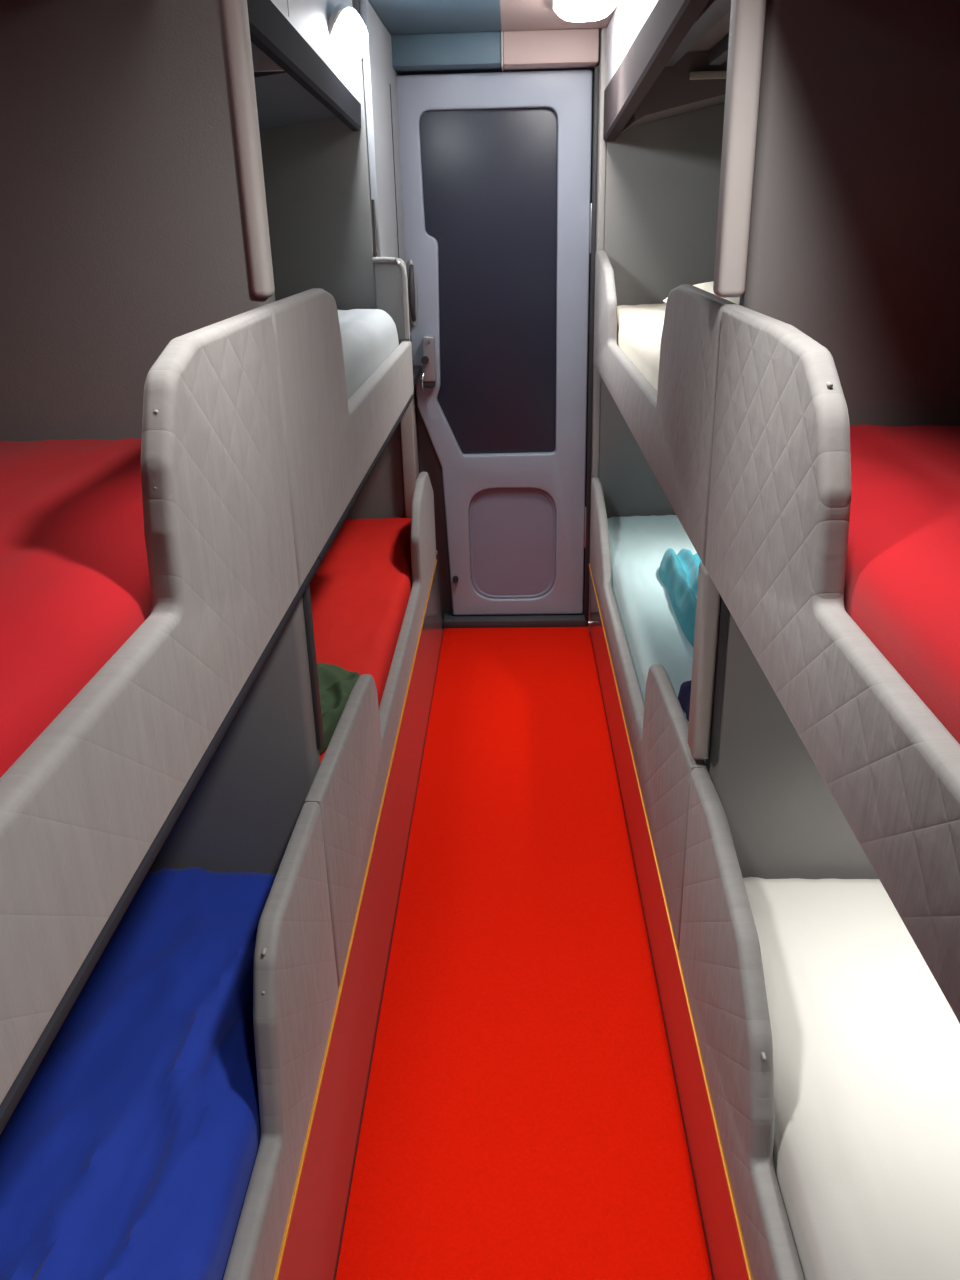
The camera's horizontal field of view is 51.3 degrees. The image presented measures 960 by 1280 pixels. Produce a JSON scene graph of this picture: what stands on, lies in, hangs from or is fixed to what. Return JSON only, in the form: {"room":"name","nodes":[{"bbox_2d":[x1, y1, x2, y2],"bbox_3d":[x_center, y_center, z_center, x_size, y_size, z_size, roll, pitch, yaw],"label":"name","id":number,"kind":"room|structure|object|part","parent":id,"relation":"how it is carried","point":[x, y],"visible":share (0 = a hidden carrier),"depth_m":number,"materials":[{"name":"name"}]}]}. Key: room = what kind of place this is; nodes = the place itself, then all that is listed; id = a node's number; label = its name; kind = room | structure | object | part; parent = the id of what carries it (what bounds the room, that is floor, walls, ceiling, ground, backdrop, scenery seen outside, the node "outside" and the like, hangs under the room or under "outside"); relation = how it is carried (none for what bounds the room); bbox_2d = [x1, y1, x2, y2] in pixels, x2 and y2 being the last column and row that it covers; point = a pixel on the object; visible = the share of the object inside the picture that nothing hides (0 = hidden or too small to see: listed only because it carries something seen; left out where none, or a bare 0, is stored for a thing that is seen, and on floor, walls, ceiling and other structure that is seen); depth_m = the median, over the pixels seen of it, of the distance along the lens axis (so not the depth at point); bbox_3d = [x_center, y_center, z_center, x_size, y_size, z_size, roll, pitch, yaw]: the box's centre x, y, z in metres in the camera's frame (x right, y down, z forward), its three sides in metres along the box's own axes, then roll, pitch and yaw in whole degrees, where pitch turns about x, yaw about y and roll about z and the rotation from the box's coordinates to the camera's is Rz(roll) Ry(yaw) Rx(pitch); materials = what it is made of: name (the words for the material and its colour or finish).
{"room":"sleeper bus interior","nodes":[
{"label":"sleeper bus interior","id":0,"kind":"room"},
{"bbox_2d":[259,0,375,309],"bbox_3d":[-0.576,-1.276,2.987,0.598,0.958,0.740,-1,23,2],"label":"wall","id":1,"kind":"structure","parent":0,"point":[317,173],"depth_m":2.64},
{"bbox_2d":[359,0,412,359],"bbox_3d":[-0.265,-1.279,2.979,0.020,0.956,0.735,-1,23,2],"label":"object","id":2,"kind":"structure","parent":1,"relation":"attached to","point":[380,82],"depth_m":2.75,"materials":[{"name":"plastic"}]},
{"bbox_2d":[346,423,405,518],"bbox_3d":[-0.554,-0.491,3.646,0.580,0.925,0.130,-1,23,2],"label":"wall","id":3,"kind":"structure","parent":0,"point":[382,495],"depth_m":3.55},
{"bbox_2d":[400,385,418,517],"bbox_3d":[-0.246,-0.688,3.529,0.043,0.485,0.175,-1,23,2],"label":"trim","id":4,"kind":"structure","parent":3,"relation":"attached to","point":[409,436],"depth_m":3.47,"materials":[{"name":"grey plastic"}]},
{"bbox_2d":[368,0,618,34],"bbox_3d":[0.030,-1.058,1.118,1.940,0.050,4.320,-1,23,2],"label":"ceiling","id":5,"kind":"structure","parent":0,"point":[399,17],"depth_m":2.73,"materials":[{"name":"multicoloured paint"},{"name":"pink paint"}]},
{"bbox_2d":[247,0,360,130],"bbox_3d":[-0.649,-0.740,0.876,0.586,0.310,3.568,-1,23,2],"label":"shelf","id":6,"kind":"object","parent":5,"relation":"attached to","point":[300,77],"visible":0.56,"depth_m":1.99,"materials":[{"name":"white plastic"}]},
{"bbox_2d":[328,2,367,64],"bbox_3d":[-0.305,-1.385,2.293,0.077,0.099,0.380,-1,23,2],"label":"ceiling lamp","id":7,"kind":"object","parent":6,"relation":"attached to","point":[348,34],"visible":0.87,"depth_m":2.20,"materials":[{"name":"white"}]},
{"bbox_3d":[0.502,-1.063,1.101,0.995,0.050,4.320,-1,23,2],"label":"panel","id":8,"kind":"part","parent":5,"relation":"part of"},
{"bbox_2d":[552,0,619,21],"bbox_3d":[0.268,-1.601,2.521,0.170,0.036,0.380,-1,23,2],"label":"recessed light","id":9,"kind":"object","parent":5,"relation":"in","point":[568,10],"visible":1,"depth_m":2.50,"materials":[{"name":"white"}]},
{"bbox_2d":[603,0,730,140],"bbox_3d":[0.653,-0.864,1.077,0.686,0.295,4.110,-1,23,2],"label":"shelf","id":10,"kind":"object","parent":5,"relation":"attached to","point":[665,58],"visible":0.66,"depth_m":2.48,"materials":[{"name":"white plastic"}]},
{"bbox_2d":[412,66,595,600],"bbox_3d":[0.116,-1.023,3.483,1.940,2.000,0.020,-1,23,2],"label":"wall","id":11,"kind":"structure","parent":0,"point":[595,66],"depth_m":3.42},
{"bbox_2d":[415,388,452,618],"bbox_3d":[-0.157,-0.485,3.679,0.119,0.870,0.030,-1,23,2],"label":"trim","id":12,"kind":"structure","parent":11,"relation":"attached to","point":[429,462],"depth_m":3.66,"materials":[{"name":"black plastic"}]},
{"bbox_2d":[391,31,501,74],"bbox_3d":[-0.106,-1.790,3.056,0.346,0.084,0.190,-1,23,2],"label":"wall panel","id":13,"kind":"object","parent":11,"relation":"attached to","point":[465,52],"depth_m":2.97,"materials":[{"name":"blue paint"}]},
{"bbox_2d":[396,70,592,614],"bbox_3d":[0.060,-0.913,3.404,0.623,1.790,0.099,-1,23,2],"label":"door","id":14,"kind":"structure","parent":11,"relation":"in","point":[496,166],"depth_m":3.36,"materials":[{"name":"grey paint"}]},
{"bbox_3d":[-0.226,-1.151,3.319,0.040,0.210,0.022,-1,23,2],"label":"handle","id":15,"kind":"part","parent":14,"relation":"part of","materials":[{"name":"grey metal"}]},
{"bbox_3d":[0.118,-0.356,3.677,0.342,0.444,0.012,-1,23,2],"label":"inset panel","id":16,"kind":"part","parent":14,"relation":"part of","materials":[{"name":"grey plastic"}]},
{"bbox_2d":[501,31,503,71],"bbox_3d":[0.068,-1.788,3.048,0.005,0.090,0.196,-1,23,2],"label":"trim","id":17,"kind":"structure","parent":11,"relation":"attached to","point":[501,31],"depth_m":2.96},
{"bbox_2d":[443,610,587,628],"bbox_3d":[0.134,-0.084,3.788,0.540,0.032,0.140,-1,23,2],"label":"trim","id":18,"kind":"structure","parent":11,"relation":"attached to","point":[450,620],"depth_m":3.73,"materials":[{"name":"grey plastic"}]},
{"bbox_2d":[503,28,598,71],"bbox_3d":[0.212,-1.792,3.045,0.284,0.088,0.190,-1,23,2],"label":"trim","id":19,"kind":"structure","parent":11,"relation":"attached to","point":[560,49],"depth_m":2.96,"materials":[{"name":"plastic"}]},
{"bbox_2d":[342,619,710,1266],"bbox_3d":[0.075,0.765,1.863,1.940,0.050,4.390,-1,23,2],"label":"floor","id":20,"kind":"structure","parent":0,"point":[442,619],"depth_m":2.15,"materials":[{"name":"red carpet"}]},
{"bbox_2d":[0,867,276,1279],"bbox_3d":[-0.605,0.818,0.702,0.652,0.184,2.028,-1,23,2],"label":"mattress","id":21,"kind":"object","parent":20,"relation":"on","point":[129,1152],"visible":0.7,"depth_m":1.16,"materials":[{"name":"blue fabric"}]},
{"bbox_2d":[223,802,337,1279],"bbox_3d":[-0.265,0.756,0.606,0.028,0.350,1.919,-1,23,2],"label":"panel","id":22,"kind":"object","parent":20,"relation":"on","point":[295,984],"visible":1,"depth_m":1.21,"materials":[{"name":"grey fabric"}]},
{"bbox_2d":[273,559,442,1279],"bbox_3d":[-0.550,0.642,1.742,0.699,0.296,4.105,-1,23,2],"label":"plinth","id":23,"kind":"object","parent":20,"relation":"on","point":[312,1237],"visible":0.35,"depth_m":1.69,"materials":[{"name":"red laminate"}]},
{"bbox_2d":[309,517,411,762],"bbox_3d":[-0.543,0.024,2.636,0.652,0.158,2.029,-1,23,2],"label":"mattress","id":24,"kind":"object","parent":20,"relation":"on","point":[360,591],"visible":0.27,"depth_m":2.79,"materials":[{"name":"red fabric"}]},
{"bbox_2d":[317,663,359,753],"bbox_3d":[-0.359,0.129,2.083,0.178,0.062,0.381,3,23,9],"label":"folded cloth","id":25,"kind":"object","parent":24,"relation":"on","point":[336,684],"visible":0.27,"depth_m":2.11,"materials":[{"name":"green fabric"}]},
{"bbox_2d":[304,472,436,987],"bbox_3d":[-0.202,-0.040,2.487,0.034,0.368,2.164,-1,23,2],"label":"panel","id":26,"kind":"object","parent":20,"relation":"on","point":[348,784],"visible":0.99,"depth_m":1.82,"materials":[{"name":"grey fabric"}]},
{"bbox_2d":[0,0,959,878],"bbox_3d":[0.047,-0.235,1.372,1.936,1.624,0.067,-1,23,2],"label":"wall","id":27,"kind":"structure","parent":20,"relation":"on","point":[134,217],"depth_m":1.24,"materials":[{"name":"plastic"}]},
{"bbox_3d":[-0.598,-0.458,1.302,0.657,0.809,0.055,-1,23,2],"label":"panel","id":28,"kind":"part","parent":27,"relation":"part of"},
{"bbox_3d":[-0.581,0.206,1.579,0.657,0.630,0.055,-1,23,2],"label":"panel","id":29,"kind":"part","parent":27,"relation":"part of","materials":[{"name":"grey plastic"}]},
{"bbox_3d":[-0.283,-0.707,1.170,0.025,0.582,0.038,-1,23,2],"label":"padded post","id":30,"kind":"part","parent":27,"relation":"part of","materials":[{"name":"grey leather"}]},
{"bbox_3d":[-0.253,0.038,1.514,0.006,0.275,0.028,-1,23,2],"label":"edge trim","id":31,"kind":"part","parent":27,"relation":"part of","materials":[{"name":"rubber"}]},
{"bbox_3d":[0.332,0.034,1.482,0.026,0.302,0.055,-1,23,2],"label":"post","id":32,"kind":"part","parent":27,"relation":"part of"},
{"bbox_3d":[0.351,0.044,1.478,0.011,0.285,0.052,-1,23,2],"label":"edge trim","id":33,"kind":"part","parent":27,"relation":"part of","materials":[{"name":"rubber"}]},
{"bbox_3d":[0.309,-0.710,1.156,0.034,0.594,0.046,-1,23,2],"label":"padded post","id":34,"kind":"part","parent":27,"relation":"part of","materials":[{"name":"grey leather"}]},
{"bbox_3d":[0.689,0.205,1.538,0.675,0.654,0.055,-1,23,2],"label":"panel","id":35,"kind":"part","parent":27,"relation":"part of","materials":[{"name":"grey plastic"}]},
{"bbox_3d":[0.672,-0.471,1.256,0.675,0.809,0.055,-1,23,2],"label":"panel","id":36,"kind":"part","parent":27,"relation":"part of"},
{"bbox_2d":[335,627,712,1279],"bbox_3d":[0.074,0.759,1.803,0.540,0.008,4.165,-1,23,2],"label":"carpet runner","id":37,"kind":"object","parent":20,"relation":"on","point":[522,1119],"visible":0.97,"depth_m":1.88,"materials":[{"name":"red carpet"}]},
{"bbox_2d":[590,477,706,949],"bbox_3d":[0.367,-0.039,2.532,0.028,0.354,2.049,-1,23,2],"label":"panel","id":38,"kind":"object","parent":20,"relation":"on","point":[657,728],"visible":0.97,"depth_m":1.90,"materials":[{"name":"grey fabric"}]},
{"bbox_2d":[607,515,705,761],"bbox_3d":[0.723,0.026,2.583,0.670,0.184,2.005,-1,23,2],"label":"mattress","id":39,"kind":"object","parent":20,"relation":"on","point":[654,634],"visible":0.2,"depth_m":2.77,"materials":[{"name":"white fabric"}]},
{"bbox_2d":[658,548,701,647],"bbox_3d":[0.593,-0.125,2.607,0.181,0.084,0.740,-1,23,2],"label":"folded blanket","id":40,"kind":"object","parent":39,"relation":"on","point":[678,573],"visible":0.44,"depth_m":2.67,"materials":[{"name":"teal fabric"}]},
{"bbox_2d":[678,680,690,721],"bbox_3d":[0.530,0.121,2.051,0.234,0.061,0.245,-1,23,2],"label":"folded cloth","id":41,"kind":"object","parent":39,"relation":"on","point":[684,694],"visible":0.03,"depth_m":2.08,"materials":[{"name":"blue fabric"}]},
{"bbox_2d":[588,564,752,1279],"bbox_3d":[0.682,0.640,1.702,0.708,0.272,4.105,-1,23,2],"label":"plinth","id":42,"kind":"object","parent":20,"relation":"on","point":[727,1252],"visible":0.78,"depth_m":1.69,"materials":[{"name":"red laminate"}]},
{"bbox_2d":[679,768,804,1279],"bbox_3d":[0.307,0.745,0.645,0.028,0.362,2.034,-1,23,2],"label":"panel","id":43,"kind":"object","parent":20,"relation":"on","point":[720,951],"visible":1,"depth_m":1.24,"materials":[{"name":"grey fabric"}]},
{"bbox_2d":[743,877,959,1279],"bbox_3d":[0.662,0.829,0.666,0.670,0.182,2.028,-1,23,2],"label":"mattress","id":44,"kind":"object","parent":20,"relation":"on","point":[866,1039],"visible":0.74,"depth_m":1.19,"materials":[{"name":"white fabric"}]},
{"bbox_2d":[599,103,724,518],"bbox_3d":[0.743,-0.951,3.377,0.680,1.920,0.195,-1,23,2],"label":"wall","id":45,"kind":"structure","parent":0,"point":[662,177],"depth_m":3.13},
{"bbox_2d":[583,28,606,631],"bbox_3d":[0.386,-0.946,3.389,0.034,1.918,0.197,-1,23,2],"label":"trim","id":46,"kind":"structure","parent":45,"relation":"attached to","point":[598,156],"depth_m":3.23,"materials":[{"name":"metal"}]},
{"bbox_3d":[-0.943,-0.170,1.504,0.050,2.000,4.390,-1,23,2],"label":"wall","id":47,"kind":"structure","parent":0,"visible":0},
{"bbox_2d":[0,559,319,1134],"bbox_3d":[-0.603,0.312,0.503,0.688,0.056,2.072,-1,23,2],"label":"board","id":48,"kind":"object","parent":47,"relation":"attached to","point":[12,1098],"visible":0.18,"depth_m":0.72,"materials":[{"name":"grey plastic"}]},
{"bbox_2d":[0,438,151,777],"bbox_3d":[-0.620,0.201,0.445,0.652,0.194,2.029,-1,23,2],"label":"mattress","id":49,"kind":"object","parent":48,"relation":"on","point":[75,587],"visible":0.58,"depth_m":0.84,"materials":[{"name":"red fabric"}]},
{"bbox_2d":[0,308,298,1104],"bbox_3d":[-0.280,0.145,0.351,0.028,0.353,1.919,-1,23,2],"label":"panel","id":50,"kind":"object","parent":48,"relation":"on","point":[84,804],"visible":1,"depth_m":0.82,"materials":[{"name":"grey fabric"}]},
{"bbox_2d":[317,366,421,561],"bbox_3d":[-0.542,-0.495,2.432,0.688,0.056,2.094,-1,23,2],"label":"board","id":51,"kind":"object","parent":47,"relation":"attached to","point":[417,370],"visible":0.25,"depth_m":1.90,"materials":[{"name":"grey plastic"}]},
{"bbox_2d":[255,288,413,587],"bbox_3d":[-0.228,-0.542,1.993,0.028,0.354,1.639,-1,23,2],"label":"panel","id":52,"kind":"object","parent":51,"relation":"on","point":[331,441],"visible":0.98,"depth_m":1.46,"materials":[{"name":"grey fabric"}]},
{"bbox_2d":[337,309,398,400],"bbox_3d":[-0.568,-0.511,2.090,0.652,0.238,1.434,-1,23,2],"label":"mattress","id":53,"kind":"object","parent":51,"relation":"on","point":[369,336],"visible":0.18,"depth_m":2.24,"materials":[{"name":"white fabric"}]},
{"bbox_2d":[373,257,409,344],"bbox_3d":[-0.236,-0.855,2.729,0.090,0.358,0.032,-1,23,2],"label":"board","id":54,"kind":"object","parent":51,"relation":"attached to","point":[390,273],"visible":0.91,"depth_m":2.68,"materials":[{"name":"grey plastic"}]},
{"bbox_2d":[371,200,378,256],"bbox_3d":[-0.278,-1.081,2.634,0.017,0.144,0.018,-1,23,2],"label":"rod","id":55,"kind":"object","parent":54,"relation":"on","point":[375,253],"visible":1,"depth_m":2.63,"materials":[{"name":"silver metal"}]},
{"bbox_3d":[-0.278,-1.086,2.632,0.008,0.134,0.008,-1,23,2],"label":"rod","id":56,"kind":"part","parent":55,"relation":"part of","materials":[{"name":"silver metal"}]},
{"bbox_2d":[373,252,378,256],"bbox_3d":[-0.276,-1.022,2.659,0.017,0.016,0.018,-1,23,2],"label":"socket","id":57,"kind":"object","parent":55,"relation":"attached to","point":[375,254],"depth_m":2.65,"materials":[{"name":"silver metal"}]},
{"bbox_3d":[1.046,-0.190,1.432,0.050,2.000,4.390,-1,23,2],"label":"wall","id":58,"kind":"structure","parent":0,"visible":0},
{"bbox_3d":[0.649,0.306,0.442,0.678,0.055,2.038,-1,23,2],"label":"board","id":59,"kind":"object","parent":58,"relation":"attached to","visible":0},
{"bbox_2d":[705,304,959,1022],"bbox_3d":[0.292,0.132,0.389,0.028,0.352,2.034,-1,23,2],"label":"panel","id":60,"kind":"object","parent":59,"relation":"on","point":[780,497],"visible":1,"depth_m":0.87,"materials":[{"name":"grey fabric"}]},
{"bbox_2d":[844,424,959,743],"bbox_3d":[0.646,0.188,0.399,0.670,0.195,2.029,-1,23,2],"label":"mattress","id":61,"kind":"object","parent":59,"relation":"on","point":[902,585],"visible":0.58,"depth_m":0.86,"materials":[{"name":"red fabric"}]},
{"bbox_3d":[0.710,-0.498,2.366,0.678,0.055,2.009,-1,23,2],"label":"board","id":62,"kind":"object","parent":58,"relation":"attached to","visible":0},
{"bbox_2d":[617,303,665,390],"bbox_3d":[0.707,-0.614,2.316,0.670,0.194,2.005,-1,23,2],"label":"mattress","id":63,"kind":"object","parent":62,"relation":"on","point":[639,327],"visible":0.12,"depth_m":2.53,"materials":[{"name":"white fabric"}]},
{"bbox_2d":[662,281,739,304],"bbox_3d":[0.679,-0.811,2.404,0.408,0.103,0.602,-1,23,2],"label":"pillow","id":64,"kind":"object","parent":63,"relation":"on","point":[708,286],"visible":0.06,"depth_m":2.37,"materials":[{"name":"white fabric"}]},
{"bbox_2d":[593,250,735,565],"bbox_3d":[0.352,-0.665,2.276,0.028,0.367,2.059,-1,23,2],"label":"panel","id":65,"kind":"object","parent":62,"relation":"attached to","point":[672,425],"visible":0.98,"depth_m":1.60,"materials":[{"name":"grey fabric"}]}
]}

